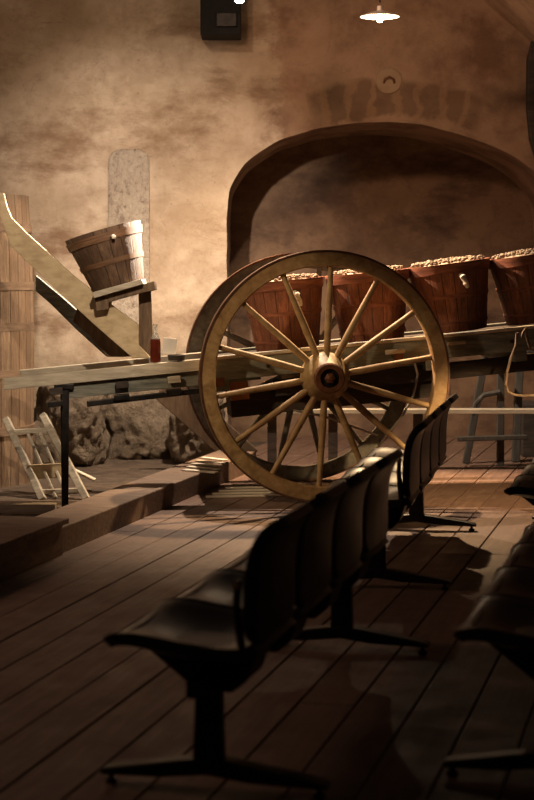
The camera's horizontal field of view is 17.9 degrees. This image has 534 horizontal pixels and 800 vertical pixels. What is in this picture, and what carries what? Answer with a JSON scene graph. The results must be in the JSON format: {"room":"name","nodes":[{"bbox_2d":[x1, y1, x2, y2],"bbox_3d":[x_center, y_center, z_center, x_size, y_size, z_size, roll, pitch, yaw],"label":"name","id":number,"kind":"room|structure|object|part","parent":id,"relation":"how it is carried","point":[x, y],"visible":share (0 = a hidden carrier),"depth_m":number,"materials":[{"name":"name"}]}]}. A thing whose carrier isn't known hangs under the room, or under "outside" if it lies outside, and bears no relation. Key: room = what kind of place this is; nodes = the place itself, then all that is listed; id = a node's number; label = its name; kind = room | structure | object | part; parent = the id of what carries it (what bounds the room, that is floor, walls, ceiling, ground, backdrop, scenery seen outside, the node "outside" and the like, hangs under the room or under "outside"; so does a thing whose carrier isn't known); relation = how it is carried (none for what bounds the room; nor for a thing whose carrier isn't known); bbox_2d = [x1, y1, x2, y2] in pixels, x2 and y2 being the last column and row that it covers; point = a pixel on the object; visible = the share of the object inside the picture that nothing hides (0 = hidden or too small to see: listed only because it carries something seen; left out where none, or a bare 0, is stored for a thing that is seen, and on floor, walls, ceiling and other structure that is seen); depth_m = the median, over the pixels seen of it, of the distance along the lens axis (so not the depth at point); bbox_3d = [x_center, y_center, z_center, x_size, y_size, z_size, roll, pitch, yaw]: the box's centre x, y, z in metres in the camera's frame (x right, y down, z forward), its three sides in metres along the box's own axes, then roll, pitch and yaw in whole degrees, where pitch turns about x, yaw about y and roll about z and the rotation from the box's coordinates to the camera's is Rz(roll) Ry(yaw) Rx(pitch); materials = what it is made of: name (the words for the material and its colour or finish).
{"room":"winery museum","nodes":[
{"label":"winery museum","id":0,"kind":"room"},
{"bbox_2d":[233,0,244,2],"bbox_3d":[-0.195,-3.462,11.986,0.100,1.312,0.100,0,4,0],"label":"spotlight","id":1,"kind":"object","parent":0,"point":[236,1],"visible":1,"depth_m":12.01,"materials":[{"name":"white"}]},
{"bbox_2d":[0,437,533,799],"bbox_3d":[0.943,0.910,8.094,16.839,0.059,24.000,1,4,14],"label":"floor","id":2,"kind":"structure","parent":0,"point":[373,721],"depth_m":6.30,"materials":[{"name":"brown wood"}]},
{"bbox_2d":[0,194,34,486],"bbox_3d":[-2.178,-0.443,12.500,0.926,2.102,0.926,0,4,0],"label":"wooden door","id":3,"kind":"structure","parent":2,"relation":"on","point":[16,274],"depth_m":12.24,"materials":[{"name":"brown wood"}]},
{"bbox_2d":[0,502,56,512],"bbox_3d":[-1.900,0.691,10.876,1.100,0.060,0.100,0,4,-1],"label":"board","id":4,"kind":"object","parent":2,"relation":"on","point":[5,507],"visible":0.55,"depth_m":10.83,"materials":[{"name":"brown wood"}]},
{"bbox_2d":[0,516,68,581],"bbox_3d":[-1.673,0.826,7.509,0.500,0.195,3.190,1,4,14],"label":"box","id":5,"kind":"object","parent":2,"relation":"on","point":[26,543],"visible":1,"depth_m":8.61,"materials":[{"name":"brown wood"}]},
{"bbox_2d":[2,412,89,499],"bbox_3d":[-1.537,0.393,11.740,0.307,0.583,0.785,-3,5,-36],"label":"rack","id":6,"kind":"object","parent":2,"relation":"on","point":[34,472],"visible":0.83,"depth_m":11.68,"materials":[{"name":"brown wood"}]},
{"bbox_3d":[-1.678,0.406,11.746,0.065,0.556,0.612,-3,5,-34],"label":"rail","id":7,"kind":"part","parent":6,"relation":"part of","materials":[{"name":"brown wood"}]},
{"bbox_3d":[-1.498,0.488,11.684,0.291,0.112,0.020,0,4,-2],"label":"panel","id":8,"kind":"part","parent":6,"relation":"part of","materials":[{"name":"brown wood"}]},
{"bbox_3d":[-1.400,0.392,11.757,0.065,0.583,0.654,-3,5,-36],"label":"rail","id":9,"kind":"part","parent":6,"relation":"part of","materials":[{"name":"brown wood"}]},
{"bbox_2d":[33,385,110,466],"bbox_3d":[-1.618,0.173,13.713,0.693,0.872,0.703,0,4,0],"label":"boulder","id":10,"kind":"object","parent":2,"relation":"on","point":[89,438],"visible":0.47,"depth_m":13.46,"materials":[{"name":"grey stone"}]},
{"bbox_2d":[76,469,95,480],"bbox_3d":[-1.299,0.521,11.966,0.178,0.092,0.120,0,4,0],"label":"lath","id":11,"kind":"object","parent":2,"relation":"on","point":[79,472],"visible":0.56,"depth_m":11.94,"materials":[{"name":"beige wood"}]},
{"bbox_2d":[104,389,170,459],"bbox_3d":[-1.085,0.190,14.146,0.708,0.850,0.340,0,4,0],"label":"boulder","id":12,"kind":"object","parent":2,"relation":"on","point":[138,430],"visible":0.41,"depth_m":14.04,"materials":[{"name":"brown stone"}]},
{"bbox_2d":[35,450,255,552],"bbox_3d":[-0.732,0.621,11.078,0.300,0.180,4.192,1,4,14],"label":"beam","id":13,"kind":"structure","parent":2,"relation":"on","point":[91,518],"depth_m":10.40,"materials":[{"name":"brown wood"}]},
{"bbox_2d":[182,469,218,473],"bbox_3d":[-0.455,0.487,11.619,0.281,0.010,0.055,3,5,34],"label":"lath","id":14,"kind":"object","parent":13,"relation":"on","point":[188,470],"visible":1,"depth_m":11.61,"materials":[{"name":"beige wood"}]},
{"bbox_2d":[186,466,220,469],"bbox_3d":[-0.440,0.473,11.811,0.272,0.010,0.055,3,5,37],"label":"lath","id":15,"kind":"object","parent":13,"relation":"on","point":[194,467],"visible":1,"depth_m":11.80,"materials":[{"name":"beige wood"}]},
{"bbox_2d":[191,463,222,466],"bbox_3d":[-0.424,0.459,12.009,0.265,0.010,0.055,3,5,40],"label":"lath","id":16,"kind":"object","parent":13,"relation":"on","point":[199,464],"visible":1,"depth_m":11.99,"materials":[{"name":"beige wood"}]},
{"bbox_2d":[195,460,225,463],"bbox_3d":[-0.408,0.445,12.213,0.258,0.010,0.055,4,5,43],"label":"lath","id":17,"kind":"object","parent":13,"relation":"on","point":[204,461],"visible":1,"depth_m":12.19,"materials":[{"name":"beige wood"}]},
{"bbox_2d":[199,457,227,460],"bbox_3d":[-0.392,0.430,12.425,0.055,0.010,0.251,-4,6,-44],"label":"lath","id":18,"kind":"object","parent":13,"relation":"on","point":[209,458],"visible":1,"depth_m":12.40,"materials":[{"name":"beige wood"}]},
{"bbox_2d":[168,391,224,463],"bbox_3d":[-0.576,0.223,13.908,0.462,0.816,0.730,0,4,0],"label":"boulder","id":19,"kind":"object","parent":2,"relation":"on","point":[184,445],"visible":0.31,"depth_m":13.66,"materials":[{"name":"stone"}]},
{"bbox_2d":[156,387,257,451],"bbox_3d":[-0.471,0.183,13.171,0.800,0.754,0.061,0,4,-4],"label":"leaning board","id":20,"kind":"object","parent":2,"relation":"on","point":[180,407],"visible":0.25,"depth_m":13.13,"materials":[{"name":"brown wood"}]},
{"bbox_2d":[206,494,281,497],"bbox_3d":[-0.133,0.643,11.392,0.556,0.010,0.050,-1,4,-9],"label":"lath","id":21,"kind":"object","parent":2,"relation":"on","point":[260,495],"visible":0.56,"depth_m":11.38,"materials":[{"name":"brown wood"}]},
{"bbox_2d":[212,491,275,494],"bbox_3d":[-0.102,0.632,11.547,0.540,0.010,0.050,-1,4,-10],"label":"lath","id":22,"kind":"object","parent":2,"relation":"on","point":[270,492],"visible":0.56,"depth_m":11.53,"materials":[{"name":"brown wood"}]},
{"bbox_2d":[218,489,269,491],"bbox_3d":[-0.071,0.621,11.707,0.525,0.010,0.050,-1,4,-10],"label":"lath","id":23,"kind":"object","parent":2,"relation":"on","point":[235,490],"visible":0.56,"depth_m":11.67,"materials":[{"name":"brown wood"}]},
{"bbox_2d":[225,486,263,488],"bbox_3d":[-0.039,0.609,11.870,0.508,0.010,0.050,-1,4,-11],"label":"lath","id":24,"kind":"object","parent":2,"relation":"on","point":[246,487],"visible":0.55,"depth_m":11.82,"materials":[{"name":"brown wood"}]},
{"bbox_2d":[231,482,298,485],"bbox_3d":[-0.006,0.597,12.039,0.492,0.010,0.050,-1,4,-12],"label":"lath","id":25,"kind":"object","parent":2,"relation":"on","point":[256,484],"visible":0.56,"depth_m":11.99,"materials":[{"name":"brown wood"}]},
{"bbox_2d":[100,448,430,798],"bbox_3d":[0.077,0.649,5.733,0.667,0.798,2.174,1,4,14],"label":"seating","id":26,"kind":"object","parent":2,"relation":"on","point":[216,634],"visible":1,"depth_m":5.00,"materials":[{"name":"black leather"}]},
{"bbox_3d":[-0.182,0.688,4.961,0.457,0.104,0.530,1,4,14],"label":"seat","id":27,"kind":"part","parent":26,"relation":"part of","materials":[{"name":"black leather"}]},
{"bbox_3d":[-0.164,0.929,4.836,0.089,0.265,0.056,1,4,14],"label":"leg","id":28,"kind":"part","parent":26,"relation":"part of","materials":[{"name":"black paint"}]},
{"bbox_3d":[-0.050,0.651,5.488,0.457,0.104,0.530,1,4,14],"label":"seat","id":29,"kind":"part","parent":26,"relation":"part of","materials":[{"name":"black leather"}]},
{"bbox_3d":[0.046,0.488,4.890,0.112,0.358,0.496,1,4,14],"label":"backrest","id":30,"kind":"part","parent":26,"relation":"part of","materials":[{"name":"black leather"}]},
{"bbox_3d":[0.081,0.614,6.016,0.457,0.104,0.530,1,4,14],"label":"seat","id":31,"kind":"part","parent":26,"relation":"part of","materials":[{"name":"black leather"}]},
{"bbox_3d":[0.178,0.451,5.417,0.112,0.358,0.496,1,4,14],"label":"backrest","id":32,"kind":"part","parent":26,"relation":"part of","materials":[{"name":"black leather"}]},
{"bbox_3d":[0.295,0.799,6.676,0.089,0.265,0.056,1,4,14],"label":"leg","id":33,"kind":"part","parent":26,"relation":"part of","materials":[{"name":"black paint"}]},
{"bbox_3d":[0.309,0.413,5.945,0.112,0.358,0.496,1,4,14],"label":"backrest","id":34,"kind":"part","parent":26,"relation":"part of","materials":[{"name":"black leather"}]},
{"bbox_3d":[0.213,0.576,6.543,0.457,0.104,0.530,1,4,14],"label":"seat","id":35,"kind":"part","parent":26,"relation":"part of","materials":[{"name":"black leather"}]},
{"bbox_3d":[0.441,0.376,6.472,0.112,0.358,0.496,1,4,14],"label":"backrest","id":36,"kind":"part","parent":26,"relation":"part of","materials":[{"name":"black leather"}]},
{"bbox_2d":[3,250,533,506],"bbox_3d":[0.482,-0.182,11.683,4.512,1.672,1.670,0,4,-7],"label":"wooden cart","id":37,"kind":"object","parent":2,"relation":"on","point":[333,374],"visible":0.94,"depth_m":11.09,"materials":[{"name":"brown wood"}]},
{"bbox_3d":[-1.314,0.295,11.071,0.058,0.811,0.060,0,4,-7],"label":"prop leg","id":38,"kind":"part","parent":37,"relation":"part of","materials":[{"name":"black metal"}]},
{"bbox_2d":[0,193,156,357],"bbox_3d":[-1.258,-0.832,11.385,1.034,1.097,0.430,0,4,0],"label":"stand","id":39,"kind":"object","parent":37,"relation":"on","point":[112,332],"visible":0.97,"depth_m":11.33,"materials":[{"name":"brown wood"}]},
{"bbox_2d":[65,220,143,291],"bbox_3d":[-1.088,-0.950,11.341,0.519,0.499,0.523,3,5,32],"label":"wooden bucket","id":40,"kind":"object","parent":39,"relation":"on","point":[112,256],"visible":0.9,"depth_m":11.16,"materials":[{"name":"brown wood"}]},
{"bbox_2d":[93,279,145,297],"bbox_3d":[-0.981,-0.745,11.356,0.332,0.124,0.360,0,4,0],"label":"shelf","id":41,"kind":"object","parent":39,"relation":"attached to","point":[136,287],"depth_m":11.24,"materials":[{"name":"brown wood"}]},
{"bbox_3d":[-0.811,-0.522,11.419,0.098,0.473,0.065,0,4,0],"label":"post","id":42,"kind":"part","parent":39,"relation":"part of","materials":[{"name":"brown wood"}]},
{"bbox_2d":[150,324,160,362],"bbox_3d":[-0.729,-0.371,11.096,0.070,0.253,0.070,0,4,0],"label":"wine bottle","id":43,"kind":"object","parent":37,"relation":"on","point":[155,344],"visible":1,"depth_m":11.07,"materials":[{"name":"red glass"}]},
{"bbox_3d":[-0.690,-0.120,11.139,1.302,0.214,0.060,0,4,-7],"label":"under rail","id":44,"kind":"part","parent":37,"relation":"part of","materials":[{"name":"brown wood"}]},
{"bbox_2d":[162,338,176,353],"bbox_3d":[-0.684,-0.379,11.950,0.107,0.120,0.012,0,4,-6],"label":"card","id":45,"kind":"object","parent":37,"relation":"on","point":[169,344],"visible":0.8,"depth_m":11.94,"materials":[{"name":"paper"}]},
{"bbox_2d":[168,354,185,360],"bbox_3d":[-0.591,-0.279,11.120,0.120,0.037,0.120,0,4,0],"label":"bowl","id":46,"kind":"object","parent":37,"relation":"on","point":[173,357],"visible":1,"depth_m":11.07,"materials":[{"name":"brown wood"}]},
{"bbox_2d":[245,276,323,351],"bbox_3d":[0.099,-0.587,11.627,0.581,0.517,0.582,2,4,24],"label":"wooden tub","id":47,"kind":"object","parent":37,"relation":"on","point":[272,301],"visible":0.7,"depth_m":11.42,"materials":[{"name":"brown wood"}]},
{"bbox_2d":[270,273,318,281],"bbox_3d":[0.095,-0.819,11.614,0.506,0.096,0.490,1,4,10],"label":"grape pomace","id":48,"kind":"object","parent":47,"relation":"in","point":[304,275],"visible":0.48,"depth_m":11.47,"materials":[{"name":"beige food"}]},
{"bbox_3d":[1.107,-0.421,12.168,3.150,0.440,0.075,0,4,-7],"label":"rail","id":49,"kind":"part","parent":37,"relation":"part of","materials":[{"name":"brown wood"}]},
{"bbox_2d":[325,268,408,342],"bbox_3d":[0.687,-0.647,11.696,0.580,0.517,0.583,0,4,-4],"label":"wooden tub","id":50,"kind":"object","parent":37,"relation":"on","point":[385,307],"visible":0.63,"depth_m":11.49,"materials":[{"name":"brown wood"}]},
{"bbox_2d":[333,265,402,274],"bbox_3d":[0.682,-0.880,11.678,0.501,0.098,0.493,-2,5,-30],"label":"grape pomace","id":51,"kind":"object","parent":50,"relation":"in","point":[341,272],"visible":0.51,"depth_m":11.58,"materials":[{"name":"beige food"}]},
{"bbox_3d":[1.211,-0.352,11.337,3.149,0.430,0.075,0,4,-7],"label":"rail","id":52,"kind":"part","parent":37,"relation":"part of","materials":[{"name":"brown wood"}]},
{"bbox_3d":[0.846,-0.320,11.238,0.132,0.041,0.050,0,4,-7],"label":"hook plate","id":53,"kind":"part","parent":37,"relation":"part of","materials":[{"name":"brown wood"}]},
{"bbox_2d":[406,257,489,333],"bbox_3d":[1.248,-0.718,11.760,0.579,0.534,0.582,2,4,21],"label":"wooden tub","id":54,"kind":"object","parent":37,"relation":"on","point":[456,293],"visible":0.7,"depth_m":11.55,"materials":[{"name":"brown wood"}]},
{"bbox_2d":[411,255,484,267],"bbox_3d":[1.248,-0.947,11.748,0.498,0.113,0.498,-1,4,-17],"label":"grape pomace","id":55,"kind":"object","parent":54,"relation":"in","point":[440,261],"visible":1,"depth_m":11.61,"materials":[{"name":"beige food"}]},
{"bbox_2d":[489,254,533,325],"bbox_3d":[1.814,-0.789,11.825,0.577,0.546,0.582,1,4,7],"label":"wooden tub","id":56,"kind":"object","parent":37,"relation":"on","point":[513,277],"visible":0.88,"depth_m":11.64,"materials":[{"name":"brown wood"}]},
{"bbox_2d":[492,248,533,258],"bbox_3d":[1.812,-1.015,11.812,0.496,0.124,0.499,0,4,7],"label":"grape pomace","id":57,"kind":"object","parent":56,"relation":"in","point":[522,252],"visible":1,"depth_m":11.71,"materials":[{"name":"beige food"}]},
{"bbox_2d":[505,327,533,396],"bbox_3d":[1.689,-0.249,11.230,0.235,0.464,0.018,0,4,0],"label":"rope","id":58,"kind":"object","parent":37,"relation":"hanging from","point":[517,335],"visible":1,"depth_m":11.22,"materials":[{"name":"beige fabric"}]},
{"bbox_2d":[315,393,476,589],"bbox_3d":[0.707,0.423,8.931,0.667,0.798,2.174,1,4,11],"label":"seating","id":59,"kind":"object","parent":2,"relation":"on","point":[424,451],"visible":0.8,"depth_m":8.38,"materials":[{"name":"black leather"}]},
{"bbox_3d":[0.494,0.463,8.145,0.457,0.104,0.530,1,4,11],"label":"seat","id":60,"kind":"part","parent":59,"relation":"part of","materials":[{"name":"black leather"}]},
{"bbox_3d":[0.520,0.704,8.021,0.089,0.265,0.056,1,4,11],"label":"leg","id":61,"kind":"part","parent":59,"relation":"part of","materials":[{"name":"black paint"}]},
{"bbox_3d":[0.594,0.425,8.679,0.457,0.104,0.530,1,4,11],"label":"seat","id":62,"kind":"part","parent":59,"relation":"part of","materials":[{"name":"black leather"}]},
{"bbox_3d":[0.694,0.388,9.213,0.457,0.104,0.530,1,4,11],"label":"seat","id":63,"kind":"part","parent":59,"relation":"part of","materials":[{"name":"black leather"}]},
{"bbox_3d":[0.794,0.350,9.748,0.457,0.104,0.530,1,4,11],"label":"seat","id":64,"kind":"part","parent":59,"relation":"part of","materials":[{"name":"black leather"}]},
{"bbox_3d":[0.870,0.573,9.884,0.089,0.265,0.056,1,4,11],"label":"leg","id":65,"kind":"part","parent":59,"relation":"part of","materials":[{"name":"black paint"}]},
{"bbox_3d":[0.725,0.262,8.087,0.112,0.358,0.496,1,4,11],"label":"backrest","id":66,"kind":"part","parent":59,"relation":"part of","materials":[{"name":"black leather"}]},
{"bbox_3d":[0.825,0.224,8.621,0.112,0.358,0.496,1,4,11],"label":"backrest","id":67,"kind":"part","parent":59,"relation":"part of","materials":[{"name":"black leather"}]},
{"bbox_3d":[0.925,0.186,9.156,0.112,0.358,0.496,1,4,11],"label":"backrest","id":68,"kind":"part","parent":59,"relation":"part of","materials":[{"name":"black leather"}]},
{"bbox_3d":[1.026,0.149,9.690,0.112,0.358,0.496,1,4,11],"label":"backrest","id":69,"kind":"part","parent":59,"relation":"part of","materials":[{"name":"black leather"}]},
{"bbox_2d":[267,408,533,462],"bbox_3d":[1.018,0.300,13.004,2.510,0.469,0.140,0,4,0],"label":"rail","id":70,"kind":"object","parent":2,"relation":"on","point":[417,413],"visible":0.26,"depth_m":12.96,"materials":[{"name":"brown wood"}]},
{"bbox_3d":[0.038,0.318,13.005,0.070,0.434,0.070,0,4,0],"label":"post","id":71,"kind":"part","parent":70,"relation":"part of","materials":[{"name":"brown wood"}]},
{"bbox_3d":[0.504,0.318,13.005,0.070,0.434,0.070,0,4,0],"label":"post","id":72,"kind":"part","parent":70,"relation":"part of","materials":[{"name":"brown wood"}]},
{"bbox_3d":[1.154,0.318,13.005,0.070,0.434,0.070,0,4,0],"label":"post","id":73,"kind":"part","parent":70,"relation":"part of","materials":[{"name":"brown wood"}]},
{"bbox_2d":[443,524,533,776],"bbox_3d":[1.071,0.644,5.800,0.667,0.798,2.174,1,4,14],"label":"seating","id":74,"kind":"object","parent":2,"relation":"on","point":[502,617],"visible":1,"depth_m":5.08,"materials":[{"name":"black leather"}]},
{"bbox_3d":[0.811,0.683,5.028,0.457,0.104,0.530,1,4,14],"label":"seat","id":75,"kind":"part","parent":74,"relation":"part of","materials":[{"name":"black leather"}]},
{"bbox_3d":[0.943,0.646,5.556,0.457,0.104,0.530,1,4,14],"label":"seat","id":76,"kind":"part","parent":74,"relation":"part of","materials":[{"name":"black leather"}]},
{"bbox_3d":[1.075,0.609,6.083,0.457,0.104,0.530,1,4,14],"label":"seat","id":77,"kind":"part","parent":74,"relation":"part of","materials":[{"name":"black leather"}]},
{"bbox_3d":[1.206,0.572,6.611,0.457,0.104,0.530,1,4,14],"label":"seat","id":78,"kind":"part","parent":74,"relation":"part of","materials":[{"name":"black leather"}]},
{"bbox_2d":[457,350,533,465],"bbox_3d":[1.767,0.040,13.376,0.583,0.944,0.579,0,4,0],"label":"trestle","id":79,"kind":"object","parent":2,"relation":"on","point":[516,437],"visible":0.66,"depth_m":13.40,"materials":[{"name":"grey wood"}]},
{"bbox_3d":[1.651,0.062,13.438,0.204,0.890,0.050,0,4,0],"label":"leg","id":80,"kind":"part","parent":79,"relation":"part of","materials":[{"name":"grey wood"}]},
{"bbox_3d":[1.817,0.056,13.237,0.063,0.923,0.055,0,4,0],"label":"leg","id":81,"kind":"part","parent":79,"relation":"part of","materials":[{"name":"grey wood"}]},
{"bbox_3d":[2.005,0.056,13.588,0.074,0.882,0.180,2,4,22],"label":"leg","id":82,"kind":"part","parent":79,"relation":"part of","materials":[{"name":"wood"}]},
{"bbox_2d":[499,457,533,567],"bbox_3d":[1.673,0.411,9.095,0.667,0.798,2.174,1,4,14],"label":"seating","id":83,"kind":"object","parent":2,"relation":"on","point":[522,485],"visible":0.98,"depth_m":8.41,"materials":[{"name":"black leather"}]},
{"bbox_3d":[1.413,0.451,8.322,0.457,0.104,0.530,1,4,14],"label":"seat","id":84,"kind":"part","parent":83,"relation":"part of","materials":[{"name":"black leather"}]},
{"bbox_3d":[1.545,0.413,8.850,0.457,0.104,0.530,1,4,14],"label":"seat","id":85,"kind":"part","parent":83,"relation":"part of","materials":[{"name":"black leather"}]},
{"bbox_2d":[513,400,533,456],"bbox_3d":[2.249,0.236,14.190,0.320,0.430,0.520,0,4,0],"label":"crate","id":86,"kind":"object","parent":2,"relation":"on","point":[527,422],"visible":0.53,"depth_m":13.95,"materials":[{"name":"brown wood"}]},
{"bbox_3d":[2.249,0.036,14.176,0.320,0.030,0.520,0,4,0],"label":"lid","id":87,"kind":"part","parent":86,"relation":"part of","materials":[{"name":"brown wood"}]},
{"bbox_2d":[0,0,533,424],"bbox_3d":[0.000,-2.523,14.788,12.000,6.150,1.343,0,4,0],"label":"wall","id":88,"kind":"structure","parent":0,"point":[82,82],"depth_m":14.16,"materials":[{"name":"paint"}]},
{"bbox_2d":[108,149,149,323],"bbox_3d":[-1.159,-1.167,14.281,0.360,1.864,0.104,0,4,0],"label":"trim","id":89,"kind":"structure","parent":88,"relation":"attached to","point":[128,169],"depth_m":14.19,"materials":[{"name":"stone"}]},
{"bbox_2d":[200,0,240,39],"bbox_3d":[-0.378,-3.248,13.943,0.327,0.547,0.365,0,4,0],"label":"housing","id":90,"kind":"object","parent":88,"relation":"attached to","point":[219,19],"visible":0.98,"depth_m":13.79,"materials":[{"name":"black metal"}]},
{"bbox_2d":[216,13,236,26],"bbox_3d":[-0.328,-3.083,13.787,0.164,0.109,0.030,0,4,0],"label":"grille","id":91,"kind":"object","parent":90,"relation":"attached to","point":[222,19],"depth_m":13.77,"materials":[{"name":"black metal"}]},
{"bbox_2d":[230,135,533,441],"bbox_3d":[1.200,-1.199,15.552,4.200,3.400,0.042,0,4,0],"label":"wall niche","id":92,"kind":"object","parent":88,"relation":"in","point":[387,200],"visible":0.31,"depth_m":15.52,"materials":[{"name":"paint"}]},
{"bbox_2d":[376,68,401,93],"bbox_3d":[1.015,-2.655,14.149,0.227,0.227,0.050,0,4,0],"label":"trim","id":93,"kind":"structure","parent":88,"relation":"attached to","point":[389,87],"depth_m":14.12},
{"bbox_2d":[383,76,395,83],"bbox_3d":[1.015,-2.660,14.120,0.111,0.064,0.036,0,4,0],"label":"loop","id":94,"kind":"object","parent":88,"relation":"attached to","point":[388,77],"visible":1,"depth_m":14.11,"materials":[{"name":"black metal"}]},
{"bbox_2d":[526,41,533,155],"bbox_3d":[2.470,-2.165,14.133,0.640,1.650,0.140,0,4,0],"label":"trim","id":95,"kind":"structure","parent":88,"relation":"attached to","point":[530,57],"depth_m":14.04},
{"bbox_2d":[360,0,399,22],"bbox_3d":[0.822,-3.485,12.335,0.292,1.475,0.292,0,4,0],"label":"pendant lamp","id":96,"kind":"object","parent":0,"point":[379,15],"visible":1,"depth_m":12.37,"materials":[{"name":"white ceramic"}]},
{"bbox_3d":[0.822,-2.782,12.385,0.054,0.065,0.054,0,4,0],"label":"bulb","id":97,"kind":"part","parent":96,"relation":"part of","materials":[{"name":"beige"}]},
{"bbox_3d":[0.822,-2.830,12.381,0.292,0.080,0.292,0,4,0],"label":"lamp shade","id":98,"kind":"part","parent":96,"relation":"part of","materials":[{"name":"white ceramic"}]},
{"bbox_2d":[484,0,533,41],"bbox_3d":[2.811,-3.588,13.255,2.255,1.971,1.750,0,4,0],"label":"ceiling","id":99,"kind":"structure","parent":0,"point":[519,13],"depth_m":13.73,"materials":[{"name":"paint"}]}
]}

